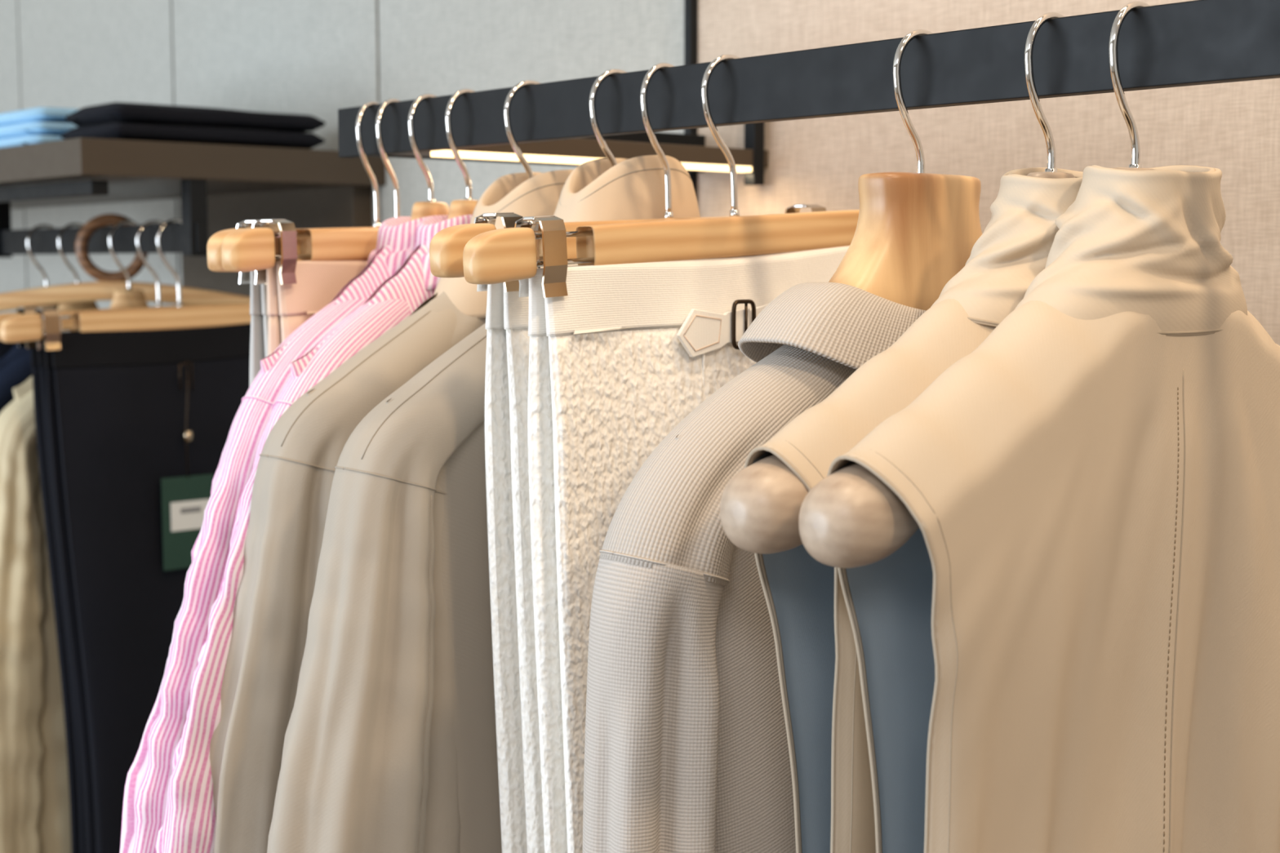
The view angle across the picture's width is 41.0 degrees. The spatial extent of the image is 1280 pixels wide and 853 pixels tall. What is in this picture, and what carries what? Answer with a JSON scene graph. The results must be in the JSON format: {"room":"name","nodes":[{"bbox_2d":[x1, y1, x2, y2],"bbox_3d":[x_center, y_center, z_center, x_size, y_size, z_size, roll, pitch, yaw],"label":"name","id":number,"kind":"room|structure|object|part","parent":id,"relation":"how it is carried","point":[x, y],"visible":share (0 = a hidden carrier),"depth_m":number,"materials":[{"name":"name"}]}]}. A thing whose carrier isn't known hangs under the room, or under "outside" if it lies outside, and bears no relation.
{"room":"clothing store","nodes":[
{"label":"clothing store","id":0,"kind":"room"},
{"bbox_2d":[0,311,16,357],"bbox_3d":[-0.793,0.278,2.329,0.464,0.894,0.078,-5,7,-41],"label":"shirt","id":1,"kind":"object","parent":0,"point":[5,348],"visible":0.02,"depth_m":2.24,"materials":[{"name":"fabric"}]},
{"bbox_2d":[0,0,27,313],"bbox_3d":[-1.228,-0.201,3.194,0.050,2.800,0.559,-5,7,-41],"label":"panel","id":2,"kind":"object","parent":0,"point":[13,271],"depth_m":2.97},
{"bbox_2d":[17,0,178,309],"bbox_3d":[-0.853,-0.161,2.773,0.050,2.800,0.559,-5,7,-41],"label":"panel","id":3,"kind":"object","parent":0,"point":[74,54],"depth_m":2.71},
{"bbox_2d":[172,0,382,286],"bbox_3d":[-0.485,-0.122,2.360,0.050,2.800,0.539,-5,7,-41],"label":"panel","id":4,"kind":"object","parent":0,"point":[317,59],"depth_m":2.28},
{"bbox_2d":[266,155,700,852],"bbox_3d":[-0.015,0.265,1.216,0.570,0.906,0.079,-5,7,-41],"label":"jacket","id":5,"kind":"object","parent":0,"point":[390,745],"visible":0.39,"depth_m":1.05,"materials":[{"name":"fabric"}]},
{"bbox_2d":[378,0,684,222],"bbox_3d":[-0.116,-0.083,1.946,0.050,2.800,0.561,-5,7,-41],"label":"panel","id":6,"kind":"object","parent":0,"point":[437,47],"depth_m":1.93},
{"bbox_2d":[697,0,1279,346],"bbox_3d":[1.217,0.058,0.452,0.050,2.800,3.442,-5,7,-41],"label":"wall","id":7,"kind":"object","parent":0,"point":[1233,128],"visible":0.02,"depth_m":1.44,"materials":[{"name":"beige paint"}]},
{"bbox_2d":[389,122,768,185],"bbox_3d":[-0.050,-0.264,1.524,0.384,0.090,0.086,-5,7,-41],"label":"wall shelf","id":8,"kind":"object","parent":7,"relation":"attached to","point":[751,160],"visible":0.52,"depth_m":1.51,"materials":[{"name":"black metal"}]},
{"bbox_3d":[0.108,-0.273,1.615,0.014,0.090,0.014,-5,7,-41],"label":"bracket post","id":9,"kind":"part","parent":8,"relation":"part of","materials":[{"name":"black metal"}]},
{"bbox_2d":[684,0,697,199],"bbox_3d":[0.051,-0.061,1.716,0.012,2.800,0.009,-5,7,-41],"label":"trim","id":10,"kind":"structure","parent":7,"relation":"attached to","point":[691,6],"depth_m":1.68,"materials":[{"name":"black metal"}]},
{"bbox_2d":[337,0,1279,172],"bbox_3d":[0.498,-0.194,0.893,0.410,0.040,1.796,-5,7,-41],"label":"rail","id":11,"kind":"object","parent":7,"relation":"attached to","point":[1193,42],"visible":0.97,"depth_m":1.00,"materials":[{"name":"black metal"}]},
{"bbox_2d":[206,100,381,284],"bbox_3d":[-0.216,-0.195,1.402,0.028,0.142,0.425,2,8,24],"label":"hanger","id":12,"kind":"object","parent":11,"relation":"hanging from","point":[214,260],"visible":0.27,"depth_m":1.26,"materials":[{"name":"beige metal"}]},
{"bbox_3d":[-0.290,-0.129,1.268,0.010,0.046,0.017,2,8,24],"label":"clip plate","id":13,"kind":"part","parent":12,"relation":"part of","materials":[{"name":"silver metal"}]},
{"bbox_2d":[248,271,268,387],"bbox_3d":[-0.215,0.234,1.446,0.037,0.761,0.332,2,6,24],"label":"trousers","id":14,"kind":"object","parent":12,"relation":"hanging from","point":[258,296],"visible":0.04,"depth_m":1.27,"materials":[{"name":"fabric"}]},
{"bbox_3d":[-0.222,0.253,1.448,0.023,0.723,0.326,2,6,24],"label":"leg","id":15,"kind":"part","parent":14,"relation":"part of","materials":[{"name":"grey fabric"}]},
{"bbox_3d":[-0.208,0.253,1.447,0.023,0.723,0.326,2,6,24],"label":"leg","id":16,"kind":"part","parent":14,"relation":"part of","materials":[{"name":"grey fabric"}]},
{"bbox_3d":[-0.273,-0.128,1.260,0.010,0.046,0.017,2,8,24],"label":"clip plate","id":17,"kind":"part","parent":12,"relation":"part of","materials":[{"name":"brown metal"}]},
{"bbox_2d":[221,97,400,284],"bbox_3d":[-0.196,-0.192,1.380,0.028,0.142,0.425,3,8,26],"label":"hanger","id":18,"kind":"object","parent":11,"relation":"hanging from","point":[248,249],"visible":0.42,"depth_m":1.25,"materials":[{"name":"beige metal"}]},
{"bbox_3d":[-0.273,-0.127,1.247,0.010,0.046,0.017,3,8,26],"label":"clip plate","id":19,"kind":"part","parent":18,"relation":"part of","materials":[{"name":"silver metal"}]},
{"bbox_3d":[-0.257,-0.126,1.239,0.010,0.046,0.017,3,8,26],"label":"clip plate","id":20,"kind":"part","parent":18,"relation":"part of","materials":[{"name":"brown metal"}]},
{"bbox_3d":[-0.259,-0.140,1.256,0.004,0.003,0.064,3,8,26],"label":"rod","id":21,"kind":"part","parent":18,"relation":"part of","materials":[{"name":"silver metal"}]},
{"bbox_3d":[-0.258,-0.124,1.258,0.003,0.003,0.064,3,8,26],"label":"rod","id":22,"kind":"part","parent":18,"relation":"part of","materials":[{"name":"silver metal"}]},
{"bbox_2d":[266,259,368,355],"bbox_3d":[-0.195,0.236,1.423,0.036,0.761,0.332,3,6,26],"label":"trousers","id":23,"kind":"object","parent":18,"relation":"hanging from","point":[289,306],"visible":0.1,"depth_m":1.26,"materials":[{"name":"fabric"}]},
{"bbox_3d":[-0.201,0.255,1.426,0.024,0.723,0.326,3,6,26],"label":"leg","id":24,"kind":"part","parent":23,"relation":"part of","materials":[{"name":"fabric"}]},
{"bbox_3d":[-0.189,0.255,1.424,0.024,0.723,0.326,3,6,26],"label":"leg","id":25,"kind":"part","parent":23,"relation":"part of","materials":[{"name":"fabric"}]},
{"bbox_2d":[408,93,448,220],"bbox_3d":[-0.164,-0.131,1.347,0.022,0.259,0.373,4,6,33],"label":"hanger","id":26,"kind":"object","parent":11,"relation":"hanging from","point":[430,207],"visible":0.16,"depth_m":1.33,"materials":[{"name":"silver metal"}]},
{"bbox_2d":[120,216,427,852],"bbox_3d":[-0.162,0.260,1.383,0.066,0.853,0.650,4,6,33],"label":"striped shirt","id":27,"kind":"object","parent":26,"relation":"hanging from","point":[148,778],"visible":0.2,"depth_m":1.16,"materials":[{"name":"fabric"}]},
{"bbox_2d":[445,88,478,219],"bbox_3d":[-0.130,-0.127,1.310,0.022,0.259,0.373,4,7,35],"label":"hanger","id":28,"kind":"object","parent":11,"relation":"hanging from","point":[466,206],"visible":0.2,"depth_m":1.29,"materials":[{"name":"silver metal"}]},
{"bbox_2d":[155,214,472,852],"bbox_3d":[-0.126,0.263,1.348,0.067,0.853,0.658,4,7,35],"label":"striped shirt","id":29,"kind":"object","parent":28,"relation":"hanging from","point":[189,823],"visible":0.17,"depth_m":1.12,"materials":[{"name":"fabric"}]},
{"bbox_2d":[503,80,540,178],"bbox_3d":[-0.079,-0.116,1.252,0.373,0.271,0.022,-5,7,-41],"label":"hanger","id":30,"kind":"object","parent":11,"relation":"hanging from","point":[516,88],"visible":0.09,"depth_m":1.23,"materials":[{"name":"silver metal"}]},
{"bbox_2d":[209,169,573,852],"bbox_3d":[-0.077,0.261,1.289,0.571,0.900,0.075,-5,7,-41],"label":"jacket","id":31,"kind":"object","parent":30,"relation":"hanging from","point":[300,455],"visible":0.28,"depth_m":1.11,"materials":[{"name":"fabric"}]},
{"bbox_2d":[589,68,627,167],"bbox_3d":[-0.015,-0.109,1.181,0.373,0.271,0.022,-5,7,-41],"label":"hanger","id":32,"kind":"object","parent":11,"relation":"hanging from","point":[603,76],"visible":0.06,"depth_m":1.16,"materials":[{"name":"silver metal"}]},
{"bbox_2d":[429,62,826,292],"bbox_3d":[0.020,-0.167,1.142,0.029,0.149,0.425,5,7,40],"label":"hanger","id":33,"kind":"object","parent":11,"relation":"hanging from","point":[446,246],"visible":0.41,"depth_m":1.02,"materials":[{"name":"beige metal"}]},
{"bbox_3d":[-0.091,-0.105,1.032,0.010,0.046,0.017,5,9,40],"label":"clip plate","id":34,"kind":"part","parent":33,"relation":"part of","materials":[{"name":"silver metal"}]},
{"bbox_3d":[-0.077,-0.104,1.020,0.010,0.046,0.017,5,9,40],"label":"clip plate","id":35,"kind":"part","parent":33,"relation":"part of","materials":[{"name":"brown metal"}]},
{"bbox_2d":[484,263,577,852],"bbox_3d":[0.021,0.258,1.183,0.041,0.765,0.332,5,7,40],"label":"trousers","id":36,"kind":"object","parent":33,"relation":"hanging from","point":[508,340],"visible":0.13,"depth_m":1.05,"materials":[{"name":"white fabric"}]},
{"bbox_3d":[0.013,0.277,1.190,0.020,0.726,0.326,5,7,40],"label":"leg","id":37,"kind":"part","parent":36,"relation":"part of","materials":[{"name":"white fabric"}]},
{"bbox_3d":[0.029,0.278,1.181,0.023,0.726,0.326,5,7,40],"label":"leg","id":38,"kind":"part","parent":36,"relation":"part of","materials":[{"name":"white fabric"}]},
{"bbox_3d":[-0.074,-0.118,1.036,0.003,0.003,0.064,5,10,40],"label":"rod","id":39,"kind":"part","parent":33,"relation":"part of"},
{"bbox_3d":[0.116,-0.141,1.272,0.010,0.046,0.017,5,9,40],"label":"clip plate","id":40,"kind":"part","parent":33,"relation":"part of","materials":[{"name":"silver metal"}]},
{"bbox_3d":[0.130,-0.140,1.261,0.010,0.046,0.017,5,9,40],"label":"clip plate","id":41,"kind":"part","parent":33,"relation":"part of","materials":[{"name":"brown metal"}]},
{"bbox_2d":[462,53,859,297],"bbox_3d":[0.062,-0.161,1.098,0.425,0.152,0.028,-5,7,-41],"label":"hanger","id":42,"kind":"object","parent":11,"relation":"hanging from","point":[500,255],"visible":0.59,"depth_m":1.04,"materials":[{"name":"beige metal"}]},
{"bbox_3d":[-0.064,-0.099,1.004,0.017,0.046,0.010,-9,10,-41],"label":"clip plate","id":43,"kind":"part","parent":42,"relation":"part of","materials":[{"name":"silver metal"}]},
{"bbox_3d":[-0.052,-0.098,0.991,0.017,0.046,0.010,-9,10,-41],"label":"clip plate","id":44,"kind":"part","parent":42,"relation":"part of","materials":[{"name":"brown metal"}]},
{"bbox_3d":[-0.046,-0.113,1.006,0.064,0.003,0.003,-9,10,-41],"label":"rod","id":45,"kind":"part","parent":42,"relation":"part of","materials":[{"name":"silver metal"}]},
{"bbox_3d":[-0.046,-0.097,1.008,0.064,0.003,0.003,-9,10,-41],"label":"rod","id":46,"kind":"part","parent":42,"relation":"part of","materials":[{"name":"silver metal"}]},
{"bbox_2d":[527,245,849,852],"bbox_3d":[0.064,0.262,1.138,0.332,0.771,0.046,-5,7,-41],"label":"trousers","id":47,"kind":"object","parent":42,"relation":"hanging from","point":[617,362],"visible":0.41,"depth_m":1.03,"materials":[{"name":"fabric"}]},
{"bbox_3d":[0.056,0.281,1.146,0.326,0.732,0.023,-5,7,-41],"label":"leg","id":48,"kind":"part","parent":47,"relation":"part of","materials":[{"name":"white fabric"}]},
{"bbox_3d":[0.070,0.282,1.135,0.326,0.732,0.025,-5,7,-41],"label":"leg","id":49,"kind":"part","parent":47,"relation":"part of","materials":[{"name":"beige fabric"}]},
{"bbox_2d":[720,11,1075,554],"bbox_3d":[0.219,-0.087,0.918,0.478,0.264,0.042,-5,7,-42],"label":"hanger","id":50,"kind":"object","parent":11,"relation":"hanging from","point":[760,506],"visible":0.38,"depth_m":0.77,"materials":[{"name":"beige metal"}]},
{"bbox_3d":[0.219,-0.038,0.923,0.478,0.166,0.042,-5,7,-42],"label":"arm","id":51,"kind":"part","parent":50,"relation":"part of","materials":[{"name":"brown wood"}]},
{"bbox_2d":[744,167,1083,852],"bbox_3d":[0.220,0.287,0.953,0.445,0.856,0.071,-5,7,-42],"label":"beige sleeveless top","id":52,"kind":"object","parent":50,"relation":"hanging from","point":[816,655],"visible":0.28,"depth_m":0.84,"materials":[{"name":"fabric"}]},
{"bbox_2d":[828,28,982,310],"bbox_3d":[0.160,-0.097,0.983,0.402,0.258,0.042,-5,7,-41],"label":"hanger","id":53,"kind":"object","parent":11,"relation":"hanging from","point":[915,232],"visible":0.44,"depth_m":0.95,"materials":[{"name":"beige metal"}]},
{"bbox_2d":[582,281,926,852],"bbox_3d":[0.161,0.327,1.023,0.493,0.824,0.089,-5,7,-41],"label":"sweater","id":54,"kind":"object","parent":53,"relation":"hanging from","point":[686,747],"visible":0.39,"depth_m":0.85,"materials":[{"name":"beige fabric"}]},
{"bbox_2d":[798,0,1155,568],"bbox_3d":[0.253,-0.084,0.880,0.478,0.264,0.042,-5,7,-41],"label":"hanger","id":55,"kind":"object","parent":11,"relation":"hanging from","point":[851,518],"visible":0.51,"depth_m":0.73,"materials":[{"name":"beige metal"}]},
{"bbox_3d":[0.253,-0.035,0.885,0.478,0.166,0.042,-5,7,-41],"label":"arm","id":56,"kind":"part","parent":55,"relation":"part of","materials":[{"name":"brown wood"}]},
{"bbox_2d":[826,164,1279,852],"bbox_3d":[0.257,0.291,0.911,0.444,0.854,0.071,-5,7,-41],"label":"beige sleeveless top","id":57,"kind":"object","parent":55,"relation":"hanging from","point":[1073,646],"visible":1,"depth_m":0.83,"materials":[{"name":"fabric"}]},
{"bbox_3d":[-1.337,1.529,0.295,4.300,0.100,6.400,-5,7,-41],"label":"floor","id":58,"kind":"structure","parent":0,"visible":0},
{"bbox_2d":[0,137,386,297],"bbox_3d":[-0.990,0.434,2.651,0.390,1.637,1.600,-5,7,-41],"label":"display shelf","id":59,"kind":"object","parent":58,"relation":"on","point":[219,188],"visible":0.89,"depth_m":2.04,"materials":[{"name":"brown wood"}]},
{"bbox_3d":[-0.891,-0.281,2.389,0.022,0.090,0.022,-5,7,-41],"label":"post","id":60,"kind":"part","parent":59,"relation":"part of","materials":[{"name":"black metal"}]},
{"bbox_2d":[0,106,79,147],"bbox_3d":[-0.692,-0.371,2.202,0.293,0.050,0.291,-5,7,-41],"label":"shirt","id":61,"kind":"object","parent":59,"relation":"on","point":[38,124],"visible":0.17,"depth_m":2.03,"materials":[{"name":"fabric"}]},
{"bbox_2d":[26,223,59,309],"bbox_3d":[-0.792,-0.133,2.290,0.311,0.274,0.022,-5,7,-41],"label":"hanger","id":62,"kind":"object","parent":59,"relation":"hanging from","point":[43,225],"visible":0.15,"depth_m":2.27,"materials":[{"name":"silver metal"}]},
{"bbox_2d":[57,222,99,311],"bbox_3d":[-0.725,-0.126,2.216,0.311,0.274,0.022,-5,7,-41],"label":"hanger","id":63,"kind":"object","parent":59,"relation":"hanging from","point":[87,304],"visible":0.12,"depth_m":2.20,"materials":[{"name":"silver metal"}]},
{"bbox_2d":[0,310,59,413],"bbox_3d":[-0.725,0.285,2.255,0.462,0.894,0.078,-5,7,-41],"label":"shirt","id":64,"kind":"object","parent":63,"relation":"hanging from","point":[15,367],"visible":0.04,"depth_m":2.15,"materials":[{"name":"fabric"}]},
{"bbox_2d":[0,213,249,311],"bbox_3d":[-0.656,-0.201,2.130,0.392,0.127,0.016,-2,6,-16],"label":"hanger","id":65,"kind":"object","parent":59,"relation":"hanging from","point":[109,282],"visible":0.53,"depth_m":2.12,"materials":[{"name":"brown wood"}]},
{"bbox_3d":[-0.656,-0.159,2.134,0.392,0.043,0.016,-2,6,-17],"label":"arm","id":66,"kind":"part","parent":65,"relation":"part of","materials":[{"name":"brown wood"}]},
{"bbox_2d":[0,220,249,348],"bbox_3d":[-0.575,-0.175,2.043,0.425,0.142,0.028,-7,9,-41],"label":"hanger","id":67,"kind":"object","parent":59,"relation":"hanging from","point":[66,323],"visible":0.27,"depth_m":2.00,"materials":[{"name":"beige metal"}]},
{"bbox_3d":[-0.699,-0.113,1.950,0.017,0.046,0.010,-7,9,-41],"label":"clip plate","id":68,"kind":"part","parent":67,"relation":"part of","materials":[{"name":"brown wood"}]},
{"bbox_3d":[-0.687,-0.112,1.937,0.017,0.046,0.010,-7,9,-41],"label":"clip plate","id":69,"kind":"part","parent":67,"relation":"part of","materials":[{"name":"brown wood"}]},
{"bbox_2d":[31,347,85,852],"bbox_3d":[-0.572,0.277,2.088,0.316,0.810,0.042,-5,7,-41],"label":"trousers","id":70,"kind":"object","parent":67,"relation":"hanging from","point":[77,816],"visible":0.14,"depth_m":1.99,"materials":[{"name":"black fabric"}]},
{"bbox_2d":[0,218,250,350],"bbox_3d":[-0.540,-0.171,2.004,0.425,0.142,0.028,-7,9,-41],"label":"hanger","id":71,"kind":"object","parent":59,"relation":"hanging from","point":[44,326],"visible":0.59,"depth_m":1.95,"materials":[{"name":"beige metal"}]},
{"bbox_3d":[-0.664,-0.109,1.911,0.017,0.046,0.010,-7,9,-41],"label":"clip plate","id":72,"kind":"part","parent":71,"relation":"part of","materials":[{"name":"silver metal"}]},
{"bbox_3d":[-0.652,-0.108,1.897,0.017,0.046,0.010,-7,9,-41],"label":"clip plate","id":73,"kind":"part","parent":71,"relation":"part of","materials":[{"name":"brown metal"}]},
{"bbox_3d":[-0.646,-0.122,1.913,0.064,0.003,0.003,-7,9,-41],"label":"rod","id":74,"kind":"part","parent":71,"relation":"part of","materials":[{"name":"brown wood"}]},
{"bbox_3d":[-0.646,-0.106,1.915,0.064,0.003,0.003,-7,9,-41],"label":"rod","id":75,"kind":"part","parent":71,"relation":"part of","materials":[{"name":"brown wood"}]},
{"bbox_2d":[44,323,250,852],"bbox_3d":[-0.537,0.280,2.048,0.326,0.811,0.043,-5,7,-41],"label":"trousers","id":76,"kind":"object","parent":71,"relation":"hanging from","point":[117,405],"visible":0.41,"depth_m":1.97,"materials":[{"name":"black fabric"}]},
{"bbox_3d":[-0.544,0.299,2.055,0.319,0.772,0.024,-5,7,-41],"label":"leg","id":77,"kind":"part","parent":76,"relation":"part of","materials":[{"name":"black fabric"}]},
{"bbox_2d":[161,360,213,570],"bbox_3d":[-0.527,0.044,1.999,0.066,0.244,0.012,-5,7,-41],"label":"price tag","id":78,"kind":"object","parent":76,"relation":"attached to","point":[184,500],"visible":0.89,"depth_m":2.00,"materials":[{"name":"green card"},{"name":"off-white paper"},{"name":"grey ink"}]},
{"bbox_2d":[108,220,149,308],"bbox_3d":[-0.626,-0.115,2.104,0.311,0.274,0.022,-5,7,-41],"label":"hanger","id":79,"kind":"object","parent":59,"relation":"hanging from","point":[128,298],"visible":0.15,"depth_m":2.09,"materials":[{"name":"silver metal"}]},
{"bbox_2d":[0,374,71,852],"bbox_3d":[-0.628,0.296,2.140,0.474,0.894,0.081,-5,7,-41],"label":"garment","id":80,"kind":"object","parent":79,"relation":"hanging from","point":[35,806],"visible":0.23,"depth_m":2.01,"materials":[{"name":"fabric"}]},
{"bbox_2d":[61,102,325,149],"bbox_3d":[-0.525,-0.352,2.027,0.269,0.044,0.146,-5,7,-41],"label":"trousers","id":81,"kind":"object","parent":59,"relation":"on","point":[113,120],"visible":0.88,"depth_m":1.96,"materials":[{"name":"fabric"}]},
{"bbox_3d":[-0.509,-0.240,1.961,0.022,0.090,0.022,-5,7,-41],"label":"post","id":82,"kind":"part","parent":59,"relation":"part of","materials":[{"name":"black metal"}]}
]}

